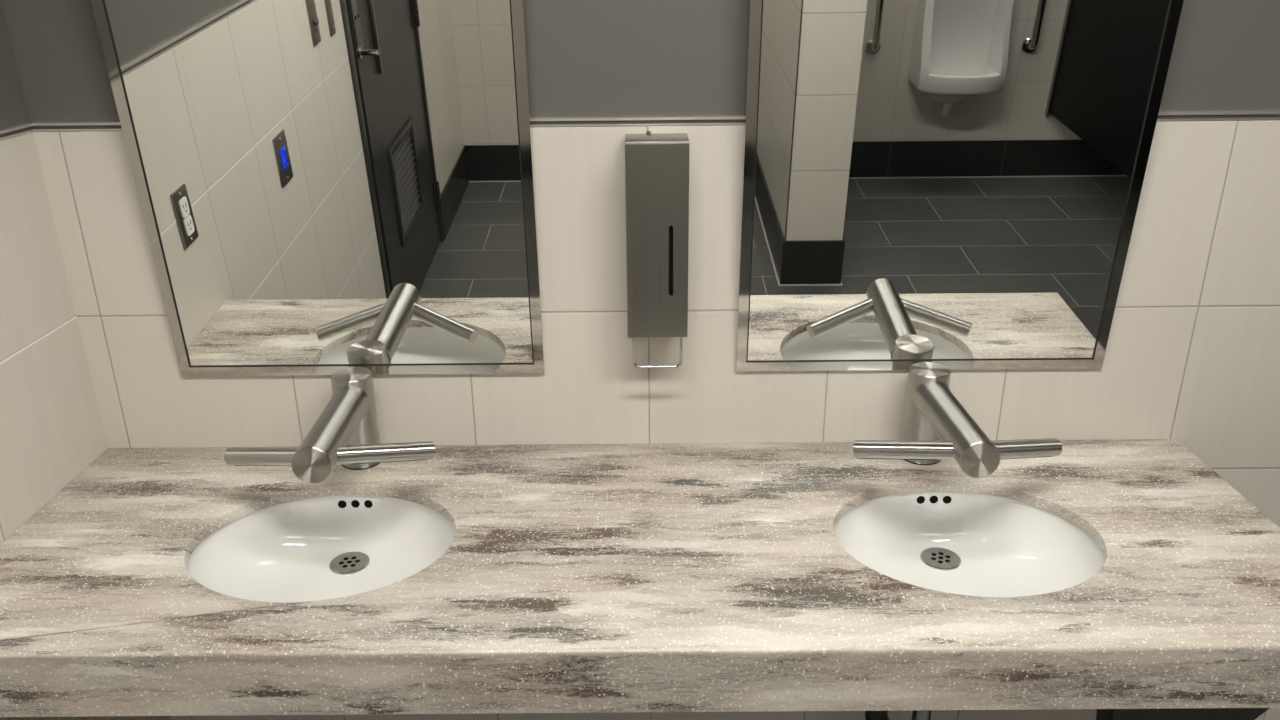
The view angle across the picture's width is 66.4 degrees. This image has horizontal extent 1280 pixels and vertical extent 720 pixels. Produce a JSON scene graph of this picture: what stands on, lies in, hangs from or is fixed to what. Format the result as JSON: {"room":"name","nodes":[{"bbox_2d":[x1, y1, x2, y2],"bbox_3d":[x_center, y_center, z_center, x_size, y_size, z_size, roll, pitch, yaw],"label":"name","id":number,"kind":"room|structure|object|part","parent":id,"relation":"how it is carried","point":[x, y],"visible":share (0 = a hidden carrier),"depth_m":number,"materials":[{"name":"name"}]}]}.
{"room":"public restroom","nodes":[
{"label":"public restroom","id":0,"kind":"room"},
{"bbox_2d":[0,5,170,719],"bbox_3d":[-0.992,0.414,-0.142,0.100,2.620,3.655,0,22,0],"label":"wall","id":1,"kind":"structure","parent":0,"point":[51,429],"depth_m":1.51,"materials":[{"name":"beige tile"}]},
{"bbox_2d":[0,123,32,139],"bbox_3d":[-0.944,-0.027,0.678,0.009,0.012,1.805,0,22,0],"label":"trim","id":2,"kind":"structure","parent":1,"relation":"attached to","point":[25,128],"depth_m":1.48,"materials":[{"name":"grey metal"}]},
{"bbox_2d":[0,0,1279,719],"bbox_3d":[1.378,-0.302,1.595,4.840,2.620,0.100,0,22,0],"label":"wall","id":3,"kind":"structure","parent":0,"point":[1192,356],"depth_m":1.62,"materials":[{"name":"beige tile"}]},
{"bbox_2d":[91,0,544,375],"bbox_3d":[-0.475,-0.387,1.464,0.617,0.912,0.078,0,22,0],"label":"mirror","id":4,"kind":"object","parent":3,"relation":"attached to","point":[324,187],"visible":0.95,"depth_m":1.51,"materials":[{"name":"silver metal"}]},
{"bbox_3d":[-0.775,-0.384,1.465,0.016,0.912,0.077,0,22,0],"label":"frame rail","id":5,"kind":"part","parent":4,"relation":"part of","materials":[{"name":"metal"}]},
{"bbox_3d":[-0.471,0.016,1.662,0.617,0.017,0.007,0,22,0],"label":"frame rail","id":6,"kind":"part","parent":4,"relation":"part of","materials":[{"name":"metal"}]},
{"bbox_3d":[-0.175,-0.389,1.463,0.016,0.912,0.077,0,22,0],"label":"frame rail","id":7,"kind":"part","parent":4,"relation":"part of","materials":[{"name":"metal"}]},
{"bbox_2d":[0,439,1279,716],"bbox_3d":[0.005,0.295,1.474,1.885,0.094,0.566,0,22,0],"label":"countertop","id":8,"kind":"structure","parent":3,"relation":"attached to","point":[652,577],"depth_m":1.29,"materials":[{"name":"beige stone"}]},
{"bbox_2d":[187,495,454,601],"bbox_3d":[-0.466,0.327,1.467,0.433,0.100,0.361,0,22,0],"label":"sink","id":9,"kind":"object","parent":8,"relation":"in","point":[330,547],"visible":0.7,"depth_m":1.56,"materials":[{"name":"white ceramic"}]},
{"bbox_2d":[224,367,435,482],"bbox_3d":[-0.490,0.148,1.512,0.263,0.160,0.267,-17,27,-35],"label":"faucet","id":10,"kind":"object","parent":8,"relation":"on","point":[345,433],"visible":1,"depth_m":1.46,"materials":[{"name":"silver metal"}]},
{"bbox_3d":[-0.549,0.142,1.447,0.153,0.028,0.028,-3,19,25],"label":"dryer arm","id":11,"kind":"part","parent":10,"relation":"part of","materials":[{"name":"silver metal"}]},
{"bbox_3d":[-0.469,0.104,1.500,0.057,0.057,0.264,-1,20,-2],"label":"spout arm","id":12,"kind":"part","parent":10,"relation":"part of","materials":[{"name":"silver metal"}]},
{"bbox_3d":[-0.475,0.097,1.639,0.068,0.159,0.068,-1,22,-2],"label":"post","id":13,"kind":"part","parent":10,"relation":"part of","materials":[{"name":"silver metal"}]},
{"bbox_3d":[-0.383,0.138,1.454,0.153,0.028,0.028,0,19,-29],"label":"dryer arm","id":14,"kind":"part","parent":10,"relation":"part of","materials":[{"name":"silver metal"}]},
{"bbox_2d":[853,362,1061,477],"bbox_3d":[0.500,0.139,1.510,0.263,0.160,0.267,14,26,32],"label":"faucet","id":15,"kind":"object","parent":8,"relation":"on","point":[936,426],"visible":1,"depth_m":1.46,"materials":[{"name":"silver metal"}]},
{"bbox_3d":[0.394,0.133,1.447,0.153,0.028,0.028,-2,19,27],"label":"dryer arm","id":16,"kind":"part","parent":15,"relation":"part of","materials":[{"name":"silver metal"}]},
{"bbox_3d":[0.477,0.089,1.636,0.068,0.159,0.068,-1,22,0],"label":"post","id":17,"kind":"part","parent":15,"relation":"part of","materials":[{"name":"silver metal"}]},
{"bbox_3d":[0.477,0.096,1.497,0.057,0.057,0.264,-1,20,0],"label":"spout arm","id":18,"kind":"part","parent":15,"relation":"part of","materials":[{"name":"silver metal"}]},
{"bbox_3d":[0.561,0.132,1.447,0.153,0.028,0.028,0,19,-27],"label":"dryer arm","id":19,"kind":"part","parent":15,"relation":"part of","materials":[{"name":"silver metal"}]},
{"bbox_2d":[834,491,1103,596],"bbox_3d":[0.481,0.319,1.463,0.433,0.100,0.361,0,22,0],"label":"sink","id":20,"kind":"object","parent":8,"relation":"in","point":[955,542],"visible":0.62,"depth_m":1.56,"materials":[{"name":"white ceramic"}]},
{"bbox_2d":[865,710,930,719],"bbox_3d":[0.441,0.490,1.735,0.083,0.413,0.242,-5,22,-11],"label":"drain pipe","id":21,"kind":"object","parent":20,"relation":"attached to","point":[916,714],"visible":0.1,"depth_m":1.74,"materials":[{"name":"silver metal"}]},
{"bbox_2d":[1096,708,1268,719],"bbox_3d":[0.804,0.464,1.415,0.244,0.342,0.060,0,22,0],"label":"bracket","id":22,"kind":"object","parent":8,"relation":"attached to","point":[1175,713],"visible":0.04,"depth_m":1.41,"materials":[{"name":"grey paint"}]},
{"bbox_2d":[32,111,1279,130],"bbox_3d":[1.427,-0.382,1.510,4.740,0.012,0.009,0,22,0],"label":"trim","id":23,"kind":"structure","parent":3,"relation":"attached to","point":[1246,115],"depth_m":1.51,"materials":[{"name":"grey metal"}]},
{"bbox_2d":[625,131,688,367],"bbox_3d":[0.027,-0.167,1.550,0.096,0.374,0.083,0,22,0],"label":"soap dispenser","id":24,"kind":"object","parent":3,"relation":"attached to","point":[656,165],"visible":1,"depth_m":1.50,"materials":[{"name":"metal"}]},
{"bbox_3d":[0.025,-0.336,1.482,0.096,0.002,0.082,0,22,0],"label":"lid","id":25,"kind":"part","parent":24,"relation":"part of","materials":[{"name":"metal"}]},
{"bbox_2d":[736,0,1183,370],"bbox_3d":[0.469,-0.395,1.462,0.620,0.912,0.077,0,22,0],"label":"mirror","id":26,"kind":"object","parent":3,"relation":"attached to","point":[953,184],"visible":0.95,"depth_m":1.51,"materials":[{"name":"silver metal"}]},
{"bbox_3d":[0.168,-0.392,1.462,0.016,0.912,0.077,0,22,0],"label":"frame rail","id":27,"kind":"part","parent":26,"relation":"part of","materials":[{"name":"metal"}]},
{"bbox_3d":[0.473,0.008,1.659,0.620,0.017,0.007,0,22,0],"label":"frame rail","id":28,"kind":"part","parent":26,"relation":"part of","materials":[{"name":"metal"}]},
{"bbox_3d":[0.771,-0.397,1.460,0.016,0.912,0.077,0,22,0],"label":"frame rail","id":29,"kind":"part","parent":26,"relation":"part of","materials":[{"name":"metal"}]}
]}

